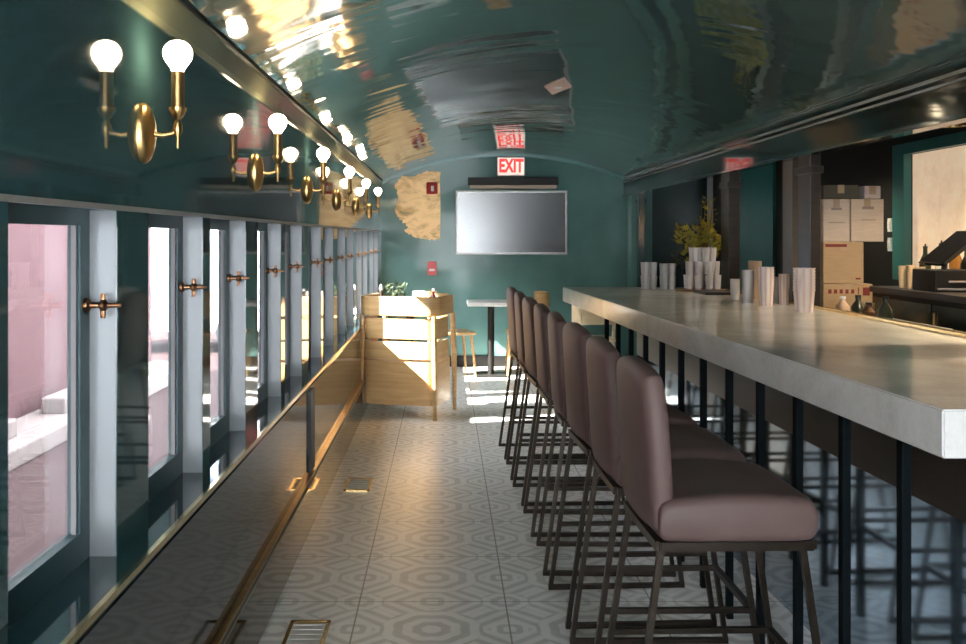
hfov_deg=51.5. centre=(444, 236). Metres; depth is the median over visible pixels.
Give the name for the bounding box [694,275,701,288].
tumbler
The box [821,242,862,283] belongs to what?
cardboard box
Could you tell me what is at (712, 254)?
tumbler
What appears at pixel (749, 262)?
paper cup
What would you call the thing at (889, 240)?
switch plate
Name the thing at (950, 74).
trim
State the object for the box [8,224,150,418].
wall
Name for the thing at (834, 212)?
cardboard box
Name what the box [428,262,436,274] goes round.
station
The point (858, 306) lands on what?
bottle
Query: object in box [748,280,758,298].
paper cup
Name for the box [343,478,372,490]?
floor vent
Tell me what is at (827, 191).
cardboard box
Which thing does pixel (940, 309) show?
bar counter
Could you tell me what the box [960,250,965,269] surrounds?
bottle
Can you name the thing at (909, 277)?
paper cup
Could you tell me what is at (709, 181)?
trim
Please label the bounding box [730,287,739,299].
paper cup
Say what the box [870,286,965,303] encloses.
countertop
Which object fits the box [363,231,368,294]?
window
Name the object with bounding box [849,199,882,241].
cardboard box
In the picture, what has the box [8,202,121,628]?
window
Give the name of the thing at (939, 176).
blind
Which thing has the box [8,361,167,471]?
bench
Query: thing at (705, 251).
tumbler
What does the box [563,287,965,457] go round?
countertop
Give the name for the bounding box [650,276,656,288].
tumbler
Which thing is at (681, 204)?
wall panel
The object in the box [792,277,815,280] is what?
paper cup
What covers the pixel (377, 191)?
wall sconce
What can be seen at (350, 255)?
window
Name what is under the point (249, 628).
baseboard
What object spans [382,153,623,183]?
trim
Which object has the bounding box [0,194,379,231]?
trim
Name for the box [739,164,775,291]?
wall panel
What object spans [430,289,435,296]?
sauce bottle
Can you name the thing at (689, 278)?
tumbler
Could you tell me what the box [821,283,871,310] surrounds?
cardboard box
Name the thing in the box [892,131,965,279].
window
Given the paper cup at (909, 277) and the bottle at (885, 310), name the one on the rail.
the bottle at (885, 310)
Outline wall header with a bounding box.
[624,63,965,193]
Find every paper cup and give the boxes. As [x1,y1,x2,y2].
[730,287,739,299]
[741,283,754,302]
[748,261,761,263]
[748,264,761,266]
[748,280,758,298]
[758,267,773,269]
[758,270,773,272]
[758,273,773,275]
[758,276,773,278]
[758,279,773,281]
[758,282,773,284]
[758,285,773,305]
[778,274,789,276]
[778,277,789,279]
[778,280,789,282]
[778,283,789,285]
[778,286,789,304]
[792,268,815,270]
[792,271,815,273]
[792,274,815,277]
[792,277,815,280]
[792,280,815,283]
[792,283,815,286]
[792,286,815,289]
[792,289,815,312]
[898,274,906,287]
[906,274,912,287]
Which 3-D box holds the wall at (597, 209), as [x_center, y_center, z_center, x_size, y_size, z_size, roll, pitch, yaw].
[1.110,0.175,11.260,3.980,2.550,0.120,0,0,0]
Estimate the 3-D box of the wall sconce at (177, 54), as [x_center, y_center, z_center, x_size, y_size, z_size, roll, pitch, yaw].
[-0.669,-0.326,2.410,0.121,0.299,0.092,0,0,0]
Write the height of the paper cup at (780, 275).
0.107 m
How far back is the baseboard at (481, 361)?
11.18 m
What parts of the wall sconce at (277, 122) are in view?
arm, bulb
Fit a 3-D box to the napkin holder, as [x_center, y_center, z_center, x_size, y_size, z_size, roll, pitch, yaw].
[-0.240,0.590,9.400,0.140,0.160,0.090,0,0,0]
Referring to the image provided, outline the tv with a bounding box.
[456,191,566,254]
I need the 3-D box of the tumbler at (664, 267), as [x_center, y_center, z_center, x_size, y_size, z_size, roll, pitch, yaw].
[1.600,0.242,7.280,0.054,0.096,0.054,0,0,0]
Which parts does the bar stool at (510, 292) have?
leg, leg, backrest, seat frame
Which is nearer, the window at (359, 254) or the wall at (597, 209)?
the window at (359, 254)
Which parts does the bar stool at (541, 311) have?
leg, leg, backrest, seat frame, seat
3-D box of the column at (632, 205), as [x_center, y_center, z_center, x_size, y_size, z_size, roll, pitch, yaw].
[2.030,0.497,10.850,0.084,1.905,0.224,0,0,0]
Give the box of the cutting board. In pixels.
[693,290,734,294]
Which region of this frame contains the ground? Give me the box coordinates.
[8,332,258,579]
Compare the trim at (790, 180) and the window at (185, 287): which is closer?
the window at (185, 287)
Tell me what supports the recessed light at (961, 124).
in the ceiling
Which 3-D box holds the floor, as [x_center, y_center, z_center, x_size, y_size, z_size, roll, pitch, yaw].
[1.100,1.510,4.650,4.000,0.120,13.500,0,0,0]
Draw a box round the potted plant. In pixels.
[669,196,720,286]
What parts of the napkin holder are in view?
frame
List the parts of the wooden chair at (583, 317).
leg, backrest, seat, leg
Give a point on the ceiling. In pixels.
(404, 85)
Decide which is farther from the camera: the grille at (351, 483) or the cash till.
the grille at (351, 483)
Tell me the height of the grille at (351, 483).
0.004 m
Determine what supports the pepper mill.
on the pedestal table at (407, 317)
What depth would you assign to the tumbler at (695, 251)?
6.99 m
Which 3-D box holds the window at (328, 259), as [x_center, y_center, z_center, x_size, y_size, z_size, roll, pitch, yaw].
[-0.764,0.323,6.269,0.108,0.775,0.559,0,0,0]
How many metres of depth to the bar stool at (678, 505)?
2.60 m
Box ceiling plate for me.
[544,77,571,94]
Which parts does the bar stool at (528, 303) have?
leg, backrest, leg, seat frame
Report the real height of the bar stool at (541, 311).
1.114 m
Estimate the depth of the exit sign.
11.12 m
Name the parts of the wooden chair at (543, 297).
leg, leg, backrest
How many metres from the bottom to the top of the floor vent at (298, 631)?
0.006 m
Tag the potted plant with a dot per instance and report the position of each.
(695, 241)
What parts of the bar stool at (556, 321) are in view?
leg, leg, backrest, seat frame, seat, leg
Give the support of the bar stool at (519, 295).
on the floor
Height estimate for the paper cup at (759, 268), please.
0.115 m
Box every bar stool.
[498,287,587,459]
[506,291,600,479]
[512,297,624,505]
[523,303,643,536]
[536,311,675,576]
[548,322,716,628]
[569,336,759,643]
[606,355,820,643]
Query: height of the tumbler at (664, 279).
0.096 m
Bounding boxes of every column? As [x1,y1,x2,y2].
[626,195,636,355]
[636,193,645,356]
[719,172,741,289]
[795,154,823,305]
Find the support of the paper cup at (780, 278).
on the paper cup at (780, 281)
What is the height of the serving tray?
0.016 m
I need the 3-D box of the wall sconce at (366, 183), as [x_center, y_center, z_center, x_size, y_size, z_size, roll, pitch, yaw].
[-0.669,-0.326,8.170,0.121,0.299,0.092,0,0,0]
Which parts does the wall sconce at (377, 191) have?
bulb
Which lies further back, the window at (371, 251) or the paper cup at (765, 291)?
the window at (371, 251)
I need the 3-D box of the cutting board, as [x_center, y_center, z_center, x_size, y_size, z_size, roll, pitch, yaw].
[1.800,0.371,6.700,0.200,0.018,0.320,0,0,0]
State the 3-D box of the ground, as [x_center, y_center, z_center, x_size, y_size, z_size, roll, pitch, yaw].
[-15.475,2.010,24.000,29.050,0.120,72.000,0,0,0]
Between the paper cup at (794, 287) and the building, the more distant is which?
the building
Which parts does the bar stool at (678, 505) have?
leg, backrest, leg, seat frame, seat, leg, leg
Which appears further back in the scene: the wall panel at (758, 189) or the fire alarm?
the fire alarm
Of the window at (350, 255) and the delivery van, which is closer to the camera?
the window at (350, 255)
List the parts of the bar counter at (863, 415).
post, post, post, post, post, post, post, post, post, post, panel, rail, post, post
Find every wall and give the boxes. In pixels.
[0,0,379,643]
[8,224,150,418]
[78,316,382,643]
[380,157,651,355]
[713,126,965,295]
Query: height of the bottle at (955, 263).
0.280 m
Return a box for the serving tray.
[674,287,725,291]
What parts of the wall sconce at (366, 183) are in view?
arm, bulb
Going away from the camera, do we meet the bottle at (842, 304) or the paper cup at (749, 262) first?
the bottle at (842, 304)
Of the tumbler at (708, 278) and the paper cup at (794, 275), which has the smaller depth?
the paper cup at (794, 275)
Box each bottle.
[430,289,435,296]
[836,296,849,310]
[851,295,864,312]
[861,302,875,315]
[877,296,892,318]
[919,244,930,268]
[949,255,961,268]
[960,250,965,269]
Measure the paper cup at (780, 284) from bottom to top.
0.107 m
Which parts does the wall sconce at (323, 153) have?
arm, bulb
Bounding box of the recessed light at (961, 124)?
[944,122,965,127]
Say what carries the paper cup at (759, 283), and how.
on the paper cup at (765, 291)
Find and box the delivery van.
[151,228,258,341]
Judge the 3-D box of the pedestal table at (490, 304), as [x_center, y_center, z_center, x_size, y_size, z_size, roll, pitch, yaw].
[0.480,1.060,10.450,0.500,0.780,0.500,0,0,0]
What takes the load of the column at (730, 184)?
on the floor
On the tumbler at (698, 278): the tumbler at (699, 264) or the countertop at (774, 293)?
the tumbler at (699, 264)
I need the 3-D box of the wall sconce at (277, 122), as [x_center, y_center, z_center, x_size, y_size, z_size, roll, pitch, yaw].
[-0.669,-0.326,3.850,0.121,0.299,0.092,0,0,0]
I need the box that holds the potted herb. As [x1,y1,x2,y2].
[384,281,406,296]
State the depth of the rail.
4.69 m
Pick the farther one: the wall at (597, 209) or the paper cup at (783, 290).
the wall at (597, 209)
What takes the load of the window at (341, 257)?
in the wall at (76, 75)
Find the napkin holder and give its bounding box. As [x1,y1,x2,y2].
[412,291,426,296]
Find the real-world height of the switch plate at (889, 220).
0.090 m
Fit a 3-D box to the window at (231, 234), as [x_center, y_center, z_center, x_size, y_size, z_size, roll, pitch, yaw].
[-0.764,0.323,3.389,0.108,0.775,0.559,0,0,0]
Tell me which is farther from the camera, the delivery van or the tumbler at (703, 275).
the delivery van
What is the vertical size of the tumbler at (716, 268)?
0.096 m
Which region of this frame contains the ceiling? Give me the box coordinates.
[186,0,965,179]
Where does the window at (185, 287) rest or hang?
in the wall at (76, 75)
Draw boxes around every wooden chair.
[427,291,476,375]
[504,291,549,376]
[572,305,615,346]
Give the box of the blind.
[913,145,965,268]
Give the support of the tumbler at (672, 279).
on the bar counter at (863, 415)
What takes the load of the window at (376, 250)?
in the wall at (76, 75)
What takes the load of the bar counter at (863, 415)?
on the floor
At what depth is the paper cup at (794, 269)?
5.02 m
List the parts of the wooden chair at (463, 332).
backrest, seat, leg, leg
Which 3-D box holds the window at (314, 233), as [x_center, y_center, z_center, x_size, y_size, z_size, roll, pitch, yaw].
[-0.764,0.323,5.619,0.108,0.775,0.559,0,0,0]
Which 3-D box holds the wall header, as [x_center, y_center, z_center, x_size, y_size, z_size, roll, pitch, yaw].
[2.030,-0.662,4.650,0.060,0.375,13.100,0,0,0]
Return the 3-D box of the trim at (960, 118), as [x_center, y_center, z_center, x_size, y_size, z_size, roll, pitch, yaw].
[2.028,-0.465,4.650,0.084,0.020,13.100,0,0,0]
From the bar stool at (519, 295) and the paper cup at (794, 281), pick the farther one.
the bar stool at (519, 295)
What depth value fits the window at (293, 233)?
5.10 m
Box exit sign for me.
[497,157,524,175]
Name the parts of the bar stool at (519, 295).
leg, leg, backrest, seat frame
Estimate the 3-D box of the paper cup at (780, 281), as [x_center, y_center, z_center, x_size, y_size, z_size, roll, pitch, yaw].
[1.894,0.293,5.588,0.062,0.107,0.062,0,0,0]
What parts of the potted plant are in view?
stem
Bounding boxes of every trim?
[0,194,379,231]
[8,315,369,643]
[60,325,362,643]
[122,0,381,188]
[211,380,364,643]
[309,387,314,472]
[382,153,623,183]
[622,68,965,182]
[622,113,965,195]
[707,178,712,247]
[783,160,797,300]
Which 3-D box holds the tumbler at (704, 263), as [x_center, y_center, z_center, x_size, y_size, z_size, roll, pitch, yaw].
[1.859,0.219,7.134,0.054,0.096,0.054,0,0,0]
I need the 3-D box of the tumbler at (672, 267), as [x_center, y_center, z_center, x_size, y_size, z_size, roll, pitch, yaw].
[1.656,0.242,7.280,0.054,0.096,0.054,0,0,0]
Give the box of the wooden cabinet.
[360,293,456,420]
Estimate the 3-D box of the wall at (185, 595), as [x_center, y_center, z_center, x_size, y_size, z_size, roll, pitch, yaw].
[-0.772,0.950,4.650,0.215,0.420,13.100,0,0,0]
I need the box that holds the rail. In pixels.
[876,315,952,329]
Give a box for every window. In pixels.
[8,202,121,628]
[148,213,206,502]
[210,218,249,447]
[258,222,283,404]
[285,224,304,379]
[308,226,323,359]
[323,227,335,345]
[337,229,347,333]
[347,230,355,325]
[356,230,363,317]
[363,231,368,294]
[369,231,374,293]
[374,232,378,292]
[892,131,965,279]
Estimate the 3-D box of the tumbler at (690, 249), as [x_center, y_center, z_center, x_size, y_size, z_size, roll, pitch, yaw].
[1.752,0.123,7.080,0.054,0.096,0.054,0,0,0]
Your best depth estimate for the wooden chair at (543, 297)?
10.37 m
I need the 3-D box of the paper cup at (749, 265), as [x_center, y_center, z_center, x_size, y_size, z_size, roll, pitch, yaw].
[1.900,0.221,6.129,0.086,0.115,0.086,0,0,0]
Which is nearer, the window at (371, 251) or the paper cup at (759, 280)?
the paper cup at (759, 280)
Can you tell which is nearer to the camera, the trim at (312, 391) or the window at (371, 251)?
the trim at (312, 391)
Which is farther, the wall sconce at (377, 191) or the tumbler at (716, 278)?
the wall sconce at (377, 191)
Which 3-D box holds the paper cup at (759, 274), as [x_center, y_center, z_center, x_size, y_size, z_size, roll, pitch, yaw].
[1.768,0.256,5.507,0.088,0.115,0.088,0,0,0]
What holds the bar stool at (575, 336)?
on the floor
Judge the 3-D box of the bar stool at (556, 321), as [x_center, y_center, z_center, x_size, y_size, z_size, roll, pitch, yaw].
[0.707,0.892,4.486,0.567,1.114,0.470,0,0,1]
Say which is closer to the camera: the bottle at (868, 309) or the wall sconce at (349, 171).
the bottle at (868, 309)
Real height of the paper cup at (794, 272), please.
0.115 m
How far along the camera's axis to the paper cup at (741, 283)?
5.75 m
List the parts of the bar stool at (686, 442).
leg, backrest, leg, seat frame, seat, leg, leg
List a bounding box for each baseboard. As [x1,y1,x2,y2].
[225,387,368,643]
[449,356,621,366]
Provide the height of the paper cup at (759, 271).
0.115 m
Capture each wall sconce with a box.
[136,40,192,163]
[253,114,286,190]
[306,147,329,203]
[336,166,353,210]
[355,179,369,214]
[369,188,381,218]
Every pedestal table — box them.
[406,316,413,341]
[467,300,506,377]
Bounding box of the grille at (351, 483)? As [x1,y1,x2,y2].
[347,479,369,488]
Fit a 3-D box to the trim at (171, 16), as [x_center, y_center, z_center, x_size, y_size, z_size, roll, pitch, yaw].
[-0.725,-0.585,4.650,0.050,0.100,13.100,0,0,0]
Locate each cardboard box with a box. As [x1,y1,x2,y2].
[821,185,857,198]
[821,199,848,241]
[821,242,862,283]
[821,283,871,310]
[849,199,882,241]
[858,186,879,198]
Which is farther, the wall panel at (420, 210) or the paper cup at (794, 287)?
the wall panel at (420, 210)
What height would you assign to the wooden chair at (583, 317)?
0.872 m
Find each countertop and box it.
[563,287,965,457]
[744,291,778,297]
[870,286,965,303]
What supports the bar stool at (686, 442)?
on the floor
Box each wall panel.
[395,171,440,239]
[652,179,706,286]
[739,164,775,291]
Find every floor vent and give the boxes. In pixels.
[282,620,330,643]
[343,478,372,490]
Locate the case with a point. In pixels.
(473, 182)
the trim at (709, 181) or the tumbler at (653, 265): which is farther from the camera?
the trim at (709, 181)
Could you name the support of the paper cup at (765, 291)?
on the bar counter at (863, 415)
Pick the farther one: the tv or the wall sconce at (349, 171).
the tv
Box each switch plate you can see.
[887,218,891,231]
[887,238,891,250]
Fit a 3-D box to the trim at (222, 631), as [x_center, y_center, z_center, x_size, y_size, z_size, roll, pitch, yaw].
[-0.654,1.181,4.650,0.022,0.048,13.100,0,0,0]
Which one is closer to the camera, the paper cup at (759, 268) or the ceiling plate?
the paper cup at (759, 268)
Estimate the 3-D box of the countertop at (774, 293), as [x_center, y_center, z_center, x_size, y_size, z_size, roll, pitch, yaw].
[2.586,0.970,7.490,0.748,0.960,3.020,0,0,0]
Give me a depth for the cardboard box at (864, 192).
6.06 m
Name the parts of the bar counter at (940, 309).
door, handle, door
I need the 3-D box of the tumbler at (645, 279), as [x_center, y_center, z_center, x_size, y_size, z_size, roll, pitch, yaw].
[1.470,0.332,7.320,0.054,0.096,0.054,0,0,0]
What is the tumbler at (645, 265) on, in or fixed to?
on the tumbler at (645, 279)
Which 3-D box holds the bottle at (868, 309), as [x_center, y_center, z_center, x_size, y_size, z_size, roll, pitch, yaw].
[2.140,0.390,5.050,0.070,0.120,0.068,0,0,0]
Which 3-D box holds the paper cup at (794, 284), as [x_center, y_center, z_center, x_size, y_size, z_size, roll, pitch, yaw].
[1.819,0.292,5.067,0.112,0.115,0.112,0,0,0]
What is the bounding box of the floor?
[259,367,821,643]
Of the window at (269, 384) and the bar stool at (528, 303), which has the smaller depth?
the window at (269, 384)
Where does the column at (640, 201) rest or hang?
on the floor
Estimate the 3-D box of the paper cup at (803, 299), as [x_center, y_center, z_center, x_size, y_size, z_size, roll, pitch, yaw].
[1.819,0.323,5.067,0.112,0.115,0.112,0,0,0]
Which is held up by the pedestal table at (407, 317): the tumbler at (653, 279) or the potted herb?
the potted herb
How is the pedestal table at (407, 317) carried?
on the floor
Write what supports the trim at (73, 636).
attached to the wall at (185, 595)
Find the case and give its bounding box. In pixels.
[468,177,557,188]
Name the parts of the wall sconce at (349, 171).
arm, bulb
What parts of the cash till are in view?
cash drawer, drawer handle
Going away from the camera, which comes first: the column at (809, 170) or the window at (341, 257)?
the column at (809, 170)
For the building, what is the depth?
31.95 m
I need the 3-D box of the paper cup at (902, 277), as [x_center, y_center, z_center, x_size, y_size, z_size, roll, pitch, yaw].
[2.620,0.250,5.720,0.052,0.080,0.052,0,0,0]
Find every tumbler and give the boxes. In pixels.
[642,262,649,275]
[642,276,648,288]
[650,262,656,275]
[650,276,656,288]
[661,264,667,275]
[661,276,667,288]
[669,264,675,275]
[669,276,675,288]
[686,275,693,288]
[687,261,693,274]
[689,248,691,260]
[692,248,699,260]
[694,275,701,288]
[695,261,702,274]
[697,247,701,260]
[702,248,709,261]
[702,261,706,274]
[702,274,704,287]
[705,275,712,288]
[706,261,713,274]
[709,248,715,260]
[712,261,719,274]
[713,275,719,288]
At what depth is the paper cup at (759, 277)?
5.47 m
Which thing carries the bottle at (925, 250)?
on the bar counter at (940, 309)
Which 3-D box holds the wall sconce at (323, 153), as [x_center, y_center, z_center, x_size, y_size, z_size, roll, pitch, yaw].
[-0.669,-0.326,5.290,0.121,0.299,0.092,0,0,0]
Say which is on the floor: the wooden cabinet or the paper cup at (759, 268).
the wooden cabinet
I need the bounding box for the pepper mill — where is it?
[379,284,382,295]
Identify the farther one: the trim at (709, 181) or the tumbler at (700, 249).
the trim at (709, 181)
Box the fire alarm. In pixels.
[427,182,436,193]
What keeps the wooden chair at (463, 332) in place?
on the floor
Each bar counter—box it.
[563,287,965,643]
[870,286,965,331]
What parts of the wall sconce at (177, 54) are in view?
arm, bulb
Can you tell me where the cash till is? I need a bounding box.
[913,231,965,291]
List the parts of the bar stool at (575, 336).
leg, backrest, leg, seat frame, seat, leg, leg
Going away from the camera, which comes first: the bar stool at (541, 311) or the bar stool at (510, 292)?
the bar stool at (541, 311)
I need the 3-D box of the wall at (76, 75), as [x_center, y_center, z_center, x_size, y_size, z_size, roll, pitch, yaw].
[-0.776,0.030,4.650,0.092,1.400,13.100,0,0,0]
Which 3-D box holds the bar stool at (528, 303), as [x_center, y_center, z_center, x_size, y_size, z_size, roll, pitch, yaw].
[0.684,0.892,5.610,0.567,1.114,0.470,0,0,-2]
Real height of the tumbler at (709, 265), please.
0.096 m
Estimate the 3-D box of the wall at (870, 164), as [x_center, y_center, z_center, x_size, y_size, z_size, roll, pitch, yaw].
[3.050,0.350,4.650,0.100,2.200,13.100,0,0,0]
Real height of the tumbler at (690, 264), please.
0.096 m

